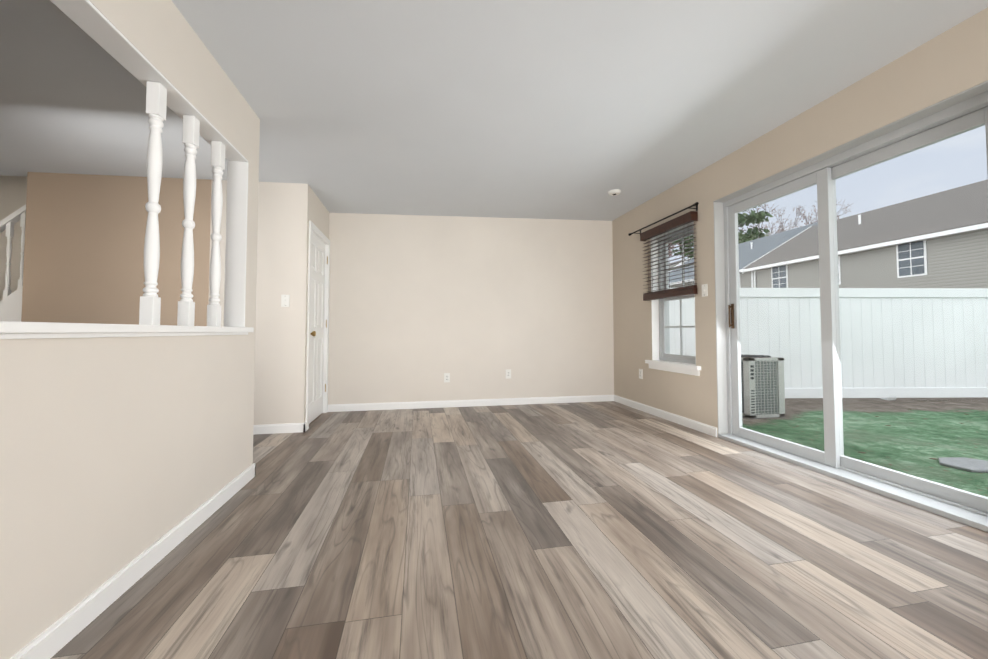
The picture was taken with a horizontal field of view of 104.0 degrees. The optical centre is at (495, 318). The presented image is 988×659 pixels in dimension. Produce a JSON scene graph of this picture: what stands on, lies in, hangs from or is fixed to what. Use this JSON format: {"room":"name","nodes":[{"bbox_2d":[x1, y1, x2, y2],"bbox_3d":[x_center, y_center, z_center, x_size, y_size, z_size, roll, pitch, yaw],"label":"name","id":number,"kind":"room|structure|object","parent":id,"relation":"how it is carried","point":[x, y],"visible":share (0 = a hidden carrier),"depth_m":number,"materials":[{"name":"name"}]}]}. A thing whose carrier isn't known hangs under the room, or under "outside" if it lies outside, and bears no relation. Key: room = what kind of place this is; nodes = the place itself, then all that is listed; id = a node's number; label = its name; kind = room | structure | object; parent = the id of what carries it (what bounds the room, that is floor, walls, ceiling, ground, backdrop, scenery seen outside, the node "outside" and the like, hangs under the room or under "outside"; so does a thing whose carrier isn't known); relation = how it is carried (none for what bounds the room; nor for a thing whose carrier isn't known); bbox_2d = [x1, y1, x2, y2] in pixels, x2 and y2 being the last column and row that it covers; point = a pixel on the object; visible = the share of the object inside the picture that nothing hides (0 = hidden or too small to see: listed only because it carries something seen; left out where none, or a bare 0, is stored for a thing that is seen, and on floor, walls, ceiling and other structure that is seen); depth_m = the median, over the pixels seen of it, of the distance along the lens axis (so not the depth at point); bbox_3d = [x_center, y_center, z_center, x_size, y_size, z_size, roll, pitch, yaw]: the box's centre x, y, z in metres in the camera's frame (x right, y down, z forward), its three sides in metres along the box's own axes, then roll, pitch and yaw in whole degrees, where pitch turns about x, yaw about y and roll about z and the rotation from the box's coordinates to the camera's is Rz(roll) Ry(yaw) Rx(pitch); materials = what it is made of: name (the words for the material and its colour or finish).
{"room":"empty living room","nodes":[
{"label":"empty living room","id":0,"kind":"room"},
{"bbox_2d":[0,0,328,658],"bbox_3d":[-1.249,-0.579,0.586,0.115,3.100,8.230,0,-2,-11],"label":"wall","id":1,"kind":"structure","parent":0,"point":[117,454],"depth_m":1.41,"materials":[{"name":"paint"}]},
{"bbox_2d":[0,0,253,338],"bbox_3d":[-1.396,-0.484,1.324,0.180,1.098,2.300,0,-2,-11],"label":"trim","id":2,"kind":"structure","parent":1,"relation":"attached to","point":[91,20],"depth_m":1.68,"materials":[{"name":"white wood"}]},
{"bbox_2d":[10,463,255,658],"bbox_3d":[-0.983,0.894,-0.470,0.013,0.085,6.153,0,-2,-11],"label":"baseboard","id":3,"kind":"structure","parent":1,"relation":"attached to","point":[52,640],"depth_m":1.39,"materials":[{"name":"white wood"}]},
{"bbox_2d":[139,81,166,324],"bbox_3d":[-1.464,-0.490,1.652,0.052,1.038,0.051,0,-2,-11],"label":"spindle","id":4,"kind":"object","parent":1,"relation":"attached to","point":[150,299],"visible":1,"depth_m":1.64,"materials":[{"name":"white wood"}]},
{"bbox_2d":[177,115,199,325],"bbox_3d":[-1.516,-0.481,1.907,0.052,1.038,0.051,0,-2,-11],"label":"spindle","id":5,"kind":"object","parent":1,"relation":"attached to","point":[186,303],"visible":1,"depth_m":1.89,"materials":[{"name":"white wood"}]},
{"bbox_2d":[207,141,224,326],"bbox_3d":[-1.568,-0.473,2.167,0.052,1.038,0.051,0,-2,-11],"label":"spindle","id":6,"kind":"object","parent":1,"relation":"attached to","point":[218,167],"visible":1,"depth_m":2.15,"materials":[{"name":"white wood"}]},
{"bbox_2d":[309,232,325,423],"bbox_3d":[-1.922,0.098,4.178,0.105,1.969,0.742,0,-2,-11],"label":"closet door","id":7,"kind":"structure","parent":1,"relation":"in","point":[317,330],"depth_m":4.22,"materials":[{"name":"white wood"}]},
{"bbox_2d":[306,220,329,429],"bbox_3d":[-1.966,0.072,4.170,0.131,2.043,0.866,0,-2,-11],"label":"door frame","id":8,"kind":"structure","parent":1,"relation":"attached to","point":[319,234],"depth_m":4.42,"materials":[{"name":"white wood"}]},
{"bbox_2d":[21,172,310,424],"bbox_3d":[-2.925,-0.477,3.554,2.230,3.100,0.115,0,-2,-11],"label":"wall","id":9,"kind":"structure","parent":0,"point":[84,248],"depth_m":3.48,"materials":[{"name":"paint"}]},
{"bbox_2d":[253,422,306,434],"bbox_3d":[-2.909,1.028,3.452,2.243,0.085,0.033,0,-2,-11],"label":"baseboard","id":10,"kind":"structure","parent":9,"relation":"attached to","point":[290,427],"depth_m":3.61,"materials":[{"name":"white wood"}]},
{"bbox_2d":[281,295,289,306],"bbox_3d":[-1.996,-0.168,3.664,0.072,0.116,0.016,0,-2,-11],"label":"light switch","id":11,"kind":"object","parent":9,"relation":"attached to","point":[285,300],"visible":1,"depth_m":3.67,"materials":[{"name":"white plastic"}]},
{"bbox_2d":[0,175,613,404],"bbox_3d":[-2.475,-0.440,4.636,8.740,3.100,0.200,0,-2,-11],"label":"wall","id":12,"kind":"structure","parent":0,"point":[474,307],"depth_m":4.94,"materials":[{"name":"paint"}]},
{"bbox_2d":[444,373,449,381],"bbox_3d":[-0.611,0.748,4.864,0.072,0.116,0.008,0,-2,-11],"label":"outlet","id":13,"kind":"object","parent":12,"relation":"attached to","point":[446,377],"visible":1,"depth_m":4.86,"materials":[{"name":"white plastic"}]},
{"bbox_2d":[328,395,613,411],"bbox_3d":[-0.184,1.078,4.936,3.710,0.085,0.013,0,-2,-11],"label":"baseboard","id":14,"kind":"structure","parent":12,"relation":"attached to","point":[591,398],"depth_m":4.89,"materials":[{"name":"white wood"}]},
{"bbox_2d":[506,369,510,378],"bbox_3d":[0.168,0.723,5.022,0.072,0.116,0.008,0,-2,-11],"label":"outlet","id":15,"kind":"object","parent":12,"relation":"attached to","point":[508,373],"visible":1,"depth_m":5.02,"materials":[{"name":"white plastic"}]},
{"bbox_2d":[0,0,987,220],"bbox_3d":[-1.644,-1.761,0.547,8.740,0.979,8.630,0,-2,-11],"label":"ceiling","id":16,"kind":"structure","parent":0,"point":[560,109],"depth_m":2.35,"materials":[{"name":"paint"}]},
{"bbox_2d":[608,189,620,195],"bbox_3d":[1.299,-1.372,4.213,0.132,0.040,0.132,0,-2,-11],"label":"smoke detector","id":17,"kind":"object","parent":16,"relation":"attached to","point":[614,192],"visible":1,"depth_m":4.18,"materials":[{"name":"white plastic"}]},
{"bbox_2d":[50,401,987,658],"bbox_3d":[-1.644,1.028,0.452,8.740,0.120,8.630,0,-2,-11],"label":"floor","id":18,"kind":"structure","parent":0,"point":[599,530],"depth_m":1.63,"materials":[{"name":"brown wood"}]},
{"bbox_2d":[0,204,25,321],"bbox_3d":[-4.460,-0.027,3.563,3.050,2.200,1.090,0,-2,-11],"label":"staircase","id":19,"kind":"structure","parent":18,"relation":"on","point":[10,306],"depth_m":3.38,"materials":[{"name":"white wood"}]},
{"bbox_2d":[738,204,817,238],"bbox_3d":[50.977,-9.108,70.876,13.286,25.290,17.892,0,-2,-11],"label":"tree","id":20,"kind":"object","parent":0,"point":[782,229],"depth_m":71.72,"materials":[{"name":"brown plant"}]},
{"bbox_2d":[612,7,987,436],"bbox_3d":[2.542,-0.552,1.348,0.200,3.100,8.230,0,-2,-11],"label":"wall","id":21,"kind":"structure","parent":0,"point":[952,61],"depth_m":3.50,"materials":[{"name":"paint"}]},
{"bbox_2d":[639,369,642,378],"bbox_3d":[1.758,0.672,4.675,0.008,0.116,0.072,0,-2,-11],"label":"outlet","id":22,"kind":"object","parent":21,"relation":"attached to","point":[640,373],"visible":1,"depth_m":4.66,"materials":[{"name":"white plastic"}]},
{"bbox_2d":[628,202,698,235],"bbox_3d":[1.814,-1.060,4.219,0.102,0.060,1.210,0,-2,-11],"label":"curtain rod","id":23,"kind":"object","parent":21,"relation":"attached to","point":[689,207],"visible":0.98,"depth_m":4.03,"materials":[{"name":"metal"}]},
{"bbox_2d":[614,395,716,436],"bbox_3d":[1.815,1.059,4.374,0.013,0.085,1.825,0,-2,-11],"label":"baseboard","id":24,"kind":"structure","parent":21,"relation":"attached to","point":[707,429],"depth_m":4.11,"materials":[{"name":"white wood"}]},
{"bbox_2d":[645,221,700,375],"bbox_3d":[1.954,-0.194,4.141,0.243,1.524,0.860,0,-2,-11],"label":"window","id":25,"kind":"structure","parent":21,"relation":"in","point":[661,337],"depth_m":4.40,"materials":[{"name":"white plastic"}]},
{"bbox_2d":[640,211,697,300],"bbox_3d":[1.838,-0.622,4.148,0.070,0.800,0.874,0,-2,-11],"label":"window blind","id":26,"kind":"object","parent":25,"relation":"attached to","point":[681,220],"visible":1,"depth_m":4.06,"materials":[{"name":"brown wood"}]},
{"bbox_2d":[702,284,707,296],"bbox_3d":[1.969,-0.264,3.642,0.016,0.116,0.072,0,-2,-11],"label":"light switch","id":27,"kind":"object","parent":21,"relation":"attached to","point":[704,290],"visible":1,"depth_m":3.64,"materials":[{"name":"white plastic"}]},
{"bbox_2d":[713,81,987,531],"bbox_3d":[2.277,-0.033,2.647,0.198,2.149,1.805,0,-2,-11],"label":"door frame","id":28,"kind":"structure","parent":21,"relation":"attached to","point":[958,114],"depth_m":2.65,"materials":[{"name":"white plastic"}]},
{"label":"outside","id":29,"kind":"structure","parent":0,"visible":0},
{"bbox_2d":[762,200,852,235],"bbox_3d":[69.469,-11.777,90.750,16.238,31.981,18.834,0,-2,-11],"label":"twigs","id":30,"kind":"object","parent":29,"point":[798,212],"depth_m":89.39,"materials":[{"name":"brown plant"}]},
{"bbox_2d":[742,397,987,496],"bbox_3d":[25.761,2.417,33.562,58.060,0.300,84.000,0,-2,-11],"label":"lawn","id":31,"kind":"structure","parent":29,"point":[895,449],"depth_m":4.33,"materials":[{"name":"green plant"}]},
{"bbox_2d":[668,243,679,256],"bbox_3d":[24.434,-7.619,62.459,16.883,21.740,10.074,0,-2,-11],"label":"autumn tree","id":32,"kind":"object","parent":31,"relation":"on","point":[669,247],"depth_m":63.26,"materials":[{"name":"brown plant"}]},
{"bbox_2d":[668,258,689,271],"bbox_3d":[16.387,-1.384,42.828,10.740,7.930,15.000,0,-2,-11],"label":"house","id":33,"kind":"structure","parent":31,"relation":"on","point":[672,266],"depth_m":35.93,"materials":[{"name":"grey"}]},
{"bbox_2d":[671,205,772,257],"bbox_3d":[28.897,-6.322,49.003,12.707,18.240,11.833,0,-2,-11],"label":"pine tree","id":34,"kind":"object","parent":31,"relation":"on","point":[755,231],"depth_m":47.39,"materials":[{"name":"green plant"}]},
{"bbox_2d":[669,222,817,287],"bbox_3d":[19.705,-1.950,29.890,10.740,8.180,11.700,0,-2,-11],"label":"house","id":35,"kind":"structure","parent":31,"relation":"on","point":[768,241],"depth_m":26.39,"materials":[{"name":"grey"}]},
{"bbox_2d":[741,354,784,418],"bbox_3d":[3.471,0.905,5.306,0.544,0.796,0.606,0,-2,-11],"label":"air conditioning unit","id":36,"kind":"object","parent":31,"relation":"on","point":[770,377],"depth_m":5.02,"materials":[{"name":"metal"}]},
{"bbox_2d":[669,288,987,399],"bbox_3d":[6.482,0.424,6.372,9.736,1.830,0.192,0,-2,-1],"label":"fence","id":37,"kind":"object","parent":31,"relation":"on","point":[868,322],"depth_m":6.28,"materials":[{"name":"plastic"}]},
{"bbox_2d":[741,179,987,288],"bbox_3d":[21.003,-2.137,17.093,10.240,7.680,13.900,0,-2,-11],"label":"house","id":38,"kind":"structure","parent":31,"relation":"on","point":[946,242],"depth_m":16.26,"materials":[{"name":"grey"}]},
{"bbox_2d":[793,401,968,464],"bbox_3d":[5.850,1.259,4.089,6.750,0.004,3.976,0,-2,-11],"label":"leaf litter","id":39,"kind":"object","parent":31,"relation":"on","point":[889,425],"depth_m":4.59,"materials":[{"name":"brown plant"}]},
{"bbox_2d":[939,457,987,472],"bbox_3d":[3.988,1.222,3.227,0.477,0.022,0.340,0,-2,-11],"label":"stepping stone","id":40,"kind":"object","parent":31,"relation":"on","point":[954,461],"depth_m":3.22,"materials":[{"name":"grey stone"}]}
]}

